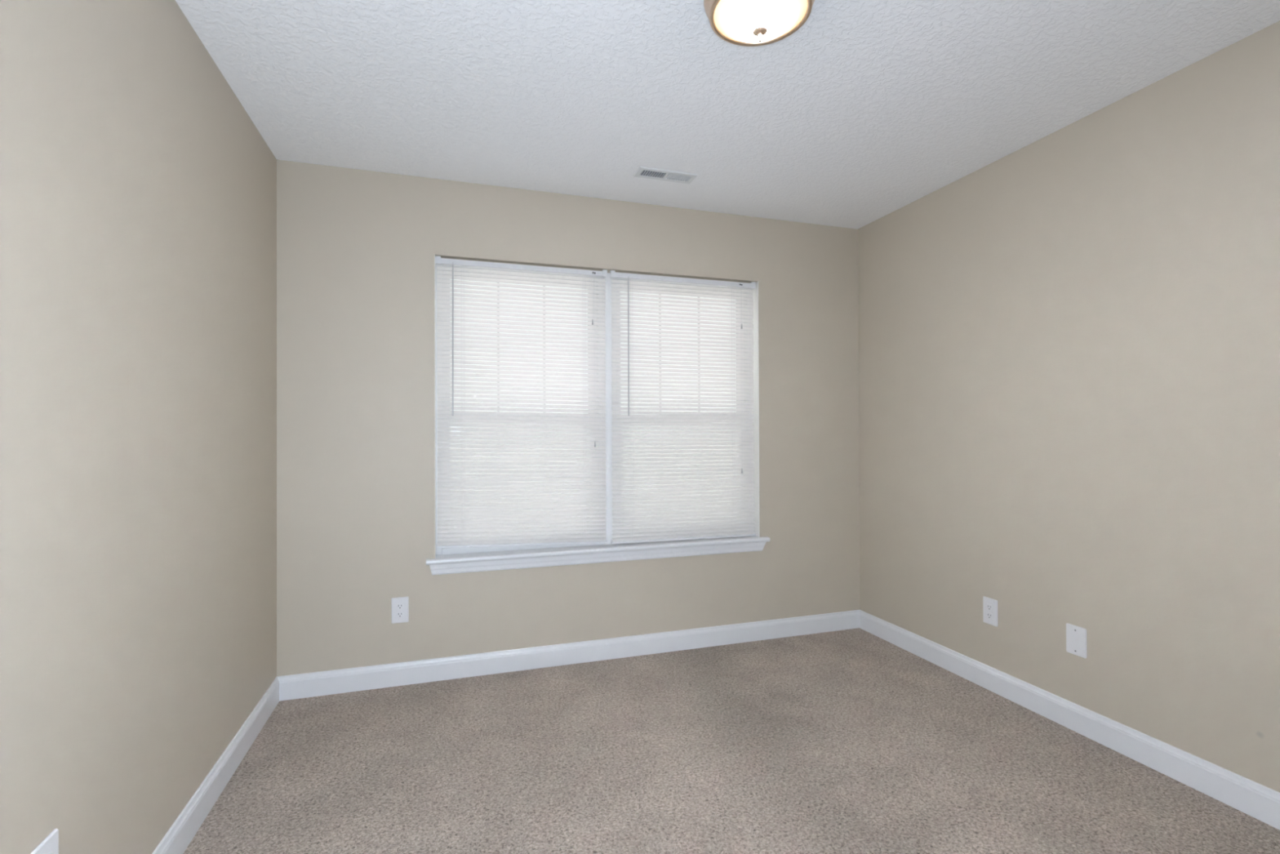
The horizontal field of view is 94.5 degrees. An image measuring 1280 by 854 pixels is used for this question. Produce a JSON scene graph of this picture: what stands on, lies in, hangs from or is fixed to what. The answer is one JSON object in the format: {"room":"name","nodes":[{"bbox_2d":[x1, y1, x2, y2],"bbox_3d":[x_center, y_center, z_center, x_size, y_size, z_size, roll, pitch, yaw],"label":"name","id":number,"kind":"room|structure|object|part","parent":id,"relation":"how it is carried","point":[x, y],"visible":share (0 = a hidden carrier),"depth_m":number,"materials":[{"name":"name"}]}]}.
{"room":"empty bedroom","nodes":[
{"label":"empty bedroom","id":0,"kind":"room"},
{"bbox_2d":[0,0,276,853],"bbox_3d":[-1.079,-0.003,0.765,0.100,2.440,4.317,0,0,-18],"label":"wall","id":1,"kind":"structure","parent":0,"point":[138,190],"depth_m":1.42,"materials":[{"name":"beige paint"}]},
{"bbox_2d":[31,828,58,853],"bbox_3d":[-1.140,0.853,1.136,0.008,0.121,0.076,0,0,-18],"label":"wall outlet","id":2,"kind":"object","parent":1,"relation":"attached to","point":[50,845],"visible":1,"depth_m":1.15,"materials":[{"name":"white plastic"}]},
{"bbox_2d":[151,676,279,853],"bbox_3d":[-1.010,1.164,0.743,0.014,0.106,4.047,0,0,-18],"label":"baseboard","id":3,"kind":"structure","parent":1,"relation":"attached to","point":[181,833],"depth_m":1.95,"materials":[{"name":"white wood"}]},
{"bbox_2d":[276,160,859,675],"bbox_3d":[-0.175,0.008,3.234,3.134,2.440,0.170,0,0,-18],"label":"wall","id":4,"kind":"structure","parent":0,"point":[357,249],"depth_m":2.91,"materials":[{"name":"beige paint"}]},
{"bbox_2d":[391,596,408,623],"bbox_3d":[-1.144,0.873,2.822,0.076,0.121,0.008,0,0,-18],"label":"wall outlet","id":5,"kind":"object","parent":4,"relation":"attached to","point":[400,606],"visible":1,"depth_m":2.82,"materials":[{"name":"white plastic"}]},
{"bbox_2d":[395,611,404,617],"bbox_3d":[-1.143,0.893,2.820,0.034,0.027,0.002,0,0,-18],"label":"receptacle","id":6,"kind":"object","parent":5,"relation":"attached to","point":[398,614],"depth_m":2.82,"materials":[{"name":"grey plastic"}]},
{"bbox_2d":[395,603,404,608],"bbox_3d":[-1.143,0.854,2.820,0.034,0.027,0.002,0,0,-18],"label":"receptacle","id":7,"kind":"object","parent":5,"relation":"attached to","point":[398,606],"depth_m":2.82,"materials":[{"name":"grey plastic"}]},
{"bbox_2d":[435,263,610,555],"bbox_3d":[-0.605,-0.091,3.134,0.904,1.499,0.087,0,0,-18],"label":"window","id":8,"kind":"structure","parent":4,"relation":"in","point":[440,551],"depth_m":3.19,"materials":[{"name":"white plastic"}]},
{"bbox_2d":[459,282,545,411],"bbox_3d":[-0.630,-0.419,3.152,0.724,0.702,0.006,0,0,-18],"label":"grille","id":9,"kind":"object","parent":8,"relation":"attached to","point":[497,282],"depth_m":3.11,"materials":[{"name":"white plastic"}]},
{"bbox_3d":[-0.629,-0.417,3.146,0.808,0.787,0.024,0,0,-18],"label":"sash","id":10,"kind":"part","parent":8,"relation":"part of","materials":[{"name":"white plastic"}]},
{"bbox_3d":[-0.617,0.275,3.114,0.808,0.687,0.025,0,0,-18],"label":"sash","id":11,"kind":"part","parent":8,"relation":"part of","materials":[{"name":"white plastic"}]},
{"bbox_2d":[435,255,607,548],"bbox_3d":[-0.590,-0.108,3.042,0.870,1.463,0.043,0,0,-18],"label":"mini blind","id":12,"kind":"object","parent":8,"relation":"attached to","point":[528,481],"visible":1,"depth_m":3.04,"materials":[{"name":"white plastic"}]},
{"bbox_3d":[-0.883,-0.108,2.953,0.013,1.393,0.028,0,0,-18],"label":"ladder cord","id":13,"kind":"part","parent":12,"relation":"part of","materials":[{"name":"white fabric"}]},
{"bbox_3d":[-0.589,0.602,3.043,0.858,0.040,0.025,0,0,-18],"label":"rail","id":14,"kind":"part","parent":12,"relation":"part of","materials":[{"name":"white plastic"}]},
{"bbox_3d":[-0.297,-0.099,3.142,0.013,1.413,0.028,0,0,-18],"label":"ladder cord","id":15,"kind":"part","parent":12,"relation":"part of","materials":[{"name":"white fabric"}]},
{"bbox_3d":[-0.241,-0.362,3.142,0.003,0.907,0.001,0,0,-18],"label":"lift cord","id":16,"kind":"part","parent":12,"relation":"part of","materials":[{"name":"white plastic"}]},
{"bbox_2d":[276,609,859,700],"bbox_3d":[-0.143,1.174,3.140,3.134,0.106,0.014,0,0,-18],"label":"baseboard","id":17,"kind":"structure","parent":4,"relation":"attached to","point":[298,686],"depth_m":3.02,"materials":[{"name":"white wood"}]},
{"bbox_2d":[434,254,759,558],"bbox_3d":[-0.168,-0.102,3.193,1.773,1.479,0.084,0,0,-18],"label":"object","id":18,"kind":"object","parent":4,"relation":"attached to","point":[756,349],"visible":0.75,"depth_m":3.44,"materials":[{"name":"white paint"}]},
{"bbox_2d":[426,535,769,574],"bbox_3d":[-0.154,0.676,3.168,1.861,0.078,0.110,0,0,-18],"label":"window sill","id":19,"kind":"structure","parent":4,"relation":"attached to","point":[572,555],"depth_m":3.09,"materials":[{"name":"white wood"}]},
{"bbox_2d":[607,278,751,544],"bbox_3d":[0.238,-0.092,3.409,0.868,1.499,0.078,0,0,-18],"label":"window","id":20,"kind":"structure","parent":4,"relation":"in","point":[611,286],"depth_m":3.35,"materials":[{"name":"white plastic"}]},
{"bbox_3d":[0.232,-0.418,3.424,0.808,0.787,0.024,0,0,-18],"label":"sash","id":21,"kind":"part","parent":20,"relation":"part of","materials":[{"name":"white plastic"}]},
{"bbox_2d":[658,297,700,407],"bbox_3d":[0.231,-0.421,3.429,0.724,0.702,0.006,0,0,-18],"label":"grille","id":22,"kind":"object","parent":20,"relation":"attached to","point":[698,297],"depth_m":3.39,"materials":[{"name":"white plastic"}]},
{"bbox_3d":[0.244,0.274,3.391,0.808,0.687,0.025,0,0,-18],"label":"sash","id":23,"kind":"part","parent":20,"relation":"part of","materials":[{"name":"white plastic"}]},
{"bbox_2d":[608,270,755,543],"bbox_3d":[0.257,-0.104,3.314,0.872,1.475,0.043,0,0,-18],"label":"mini blind","id":24,"kind":"object","parent":20,"relation":"attached to","point":[628,477],"visible":1,"depth_m":3.31,"materials":[{"name":"white plastic"}]},
{"bbox_3d":[-0.048,-0.094,3.222,0.013,1.424,0.028,0,0,-18],"label":"ladder cord","id":25,"kind":"part","parent":24,"relation":"part of","materials":[{"name":"white fabric"}]},
{"bbox_3d":[0.258,0.624,3.316,0.860,0.018,0.025,0,0,-18],"label":"rail","id":26,"kind":"part","parent":24,"relation":"part of","materials":[{"name":"white plastic"}]},
{"bbox_3d":[0.530,-0.093,3.408,0.013,1.428,0.028,0,0,-18],"label":"ladder cord","id":27,"kind":"part","parent":24,"relation":"part of","materials":[{"name":"white fabric"}]},
{"bbox_3d":[0.585,-0.283,3.408,0.001,1.069,0.001,0,0,-18],"label":"lift cord","id":28,"kind":"part","parent":24,"relation":"part of","materials":[{"name":"white fabric"}]},
{"bbox_2d":[175,0,1279,229],"bbox_3d":[0.456,-1.275,1.267,3.334,0.100,4.317,0,0,-18],"label":"ceiling","id":29,"kind":"structure","parent":0,"point":[868,109],"depth_m":2.11,"materials":[{"name":"white paint"}]},
{"bbox_2d":[632,166,697,183],"bbox_3d":[0.123,-1.293,2.857,0.298,0.165,0.112,0,0,-18],"label":"ceiling vent","id":30,"kind":"object","parent":29,"relation":"in","point":[642,171],"visible":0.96,"depth_m":2.86,"materials":[{"name":"white metal"}]},
{"bbox_2d":[703,0,814,46],"bbox_3d":[0.339,-1.154,1.670,0.315,0.136,0.315,0,0,-18],"label":"ceiling light","id":31,"kind":"object","parent":29,"relation":"attached to","point":[744,23],"visible":1,"depth_m":1.65,"materials":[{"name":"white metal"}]},
{"bbox_2d":[182,627,1279,853],"bbox_3d":[0.465,1.265,1.253,3.334,0.100,4.317,0,0,-18],"label":"floor","id":32,"kind":"structure","parent":0,"point":[851,740],"depth_m":2.10,"materials":[{"name":"beige carpet"}]},
{"bbox_2d":[857,21,1279,792],"bbox_3d":[1.999,-0.008,1.756,0.100,2.440,4.317,0,0,-18],"label":"wall","id":33,"kind":"structure","parent":0,"point":[1068,344],"depth_m":2.27,"materials":[{"name":"beige paint"}]},
{"bbox_2d":[982,595,997,626],"bbox_3d":[1.625,0.856,2.748,0.008,0.121,0.076,0,0,-18],"label":"wall outlet","id":34,"kind":"object","parent":33,"relation":"attached to","point":[989,605],"visible":1,"depth_m":2.74,"materials":[{"name":"white plastic"}]},
{"bbox_2d":[986,612,992,618],"bbox_3d":[1.622,0.875,2.747,0.002,0.027,0.034,0,0,-18],"label":"receptacle","id":35,"kind":"object","parent":34,"relation":"attached to","point":[988,615],"depth_m":2.75,"materials":[{"name":"grey plastic"}]},
{"bbox_2d":[986,604,992,610],"bbox_3d":[1.622,0.836,2.747,0.002,0.027,0.034,0,0,-18],"label":"receptacle","id":36,"kind":"object","parent":34,"relation":"attached to","point":[988,606],"depth_m":2.75,"materials":[{"name":"grey plastic"}]},
{"bbox_2d":[859,609,1279,829],"bbox_3d":[1.960,1.159,1.698,0.014,0.106,4.047,0,0,-18],"label":"baseboard","id":37,"kind":"structure","parent":33,"relation":"attached to","point":[1256,800],"depth_m":2.26,"materials":[{"name":"white wood"}]},
{"bbox_2d":[1066,622,1086,657],"bbox_3d":[1.746,0.855,2.371,0.007,0.117,0.080,0,0,-18],"label":"blank wall plate","id":38,"kind":"object","parent":33,"relation":"attached to","point":[1076,636],"visible":1,"depth_m":2.37,"materials":[{"name":"white plastic"}]},
{"label":"outside","id":39,"kind":"structure","parent":0,"visible":0},
{"bbox_2d":[450,444,738,544],"bbox_3d":[-9.677,1.857,30.079,60.000,0.100,56.783,0,0,-18],"label":"ground","id":40,"kind":"structure","parent":39,"point":[696,445],"depth_m":16.92,"materials":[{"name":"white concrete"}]}
]}

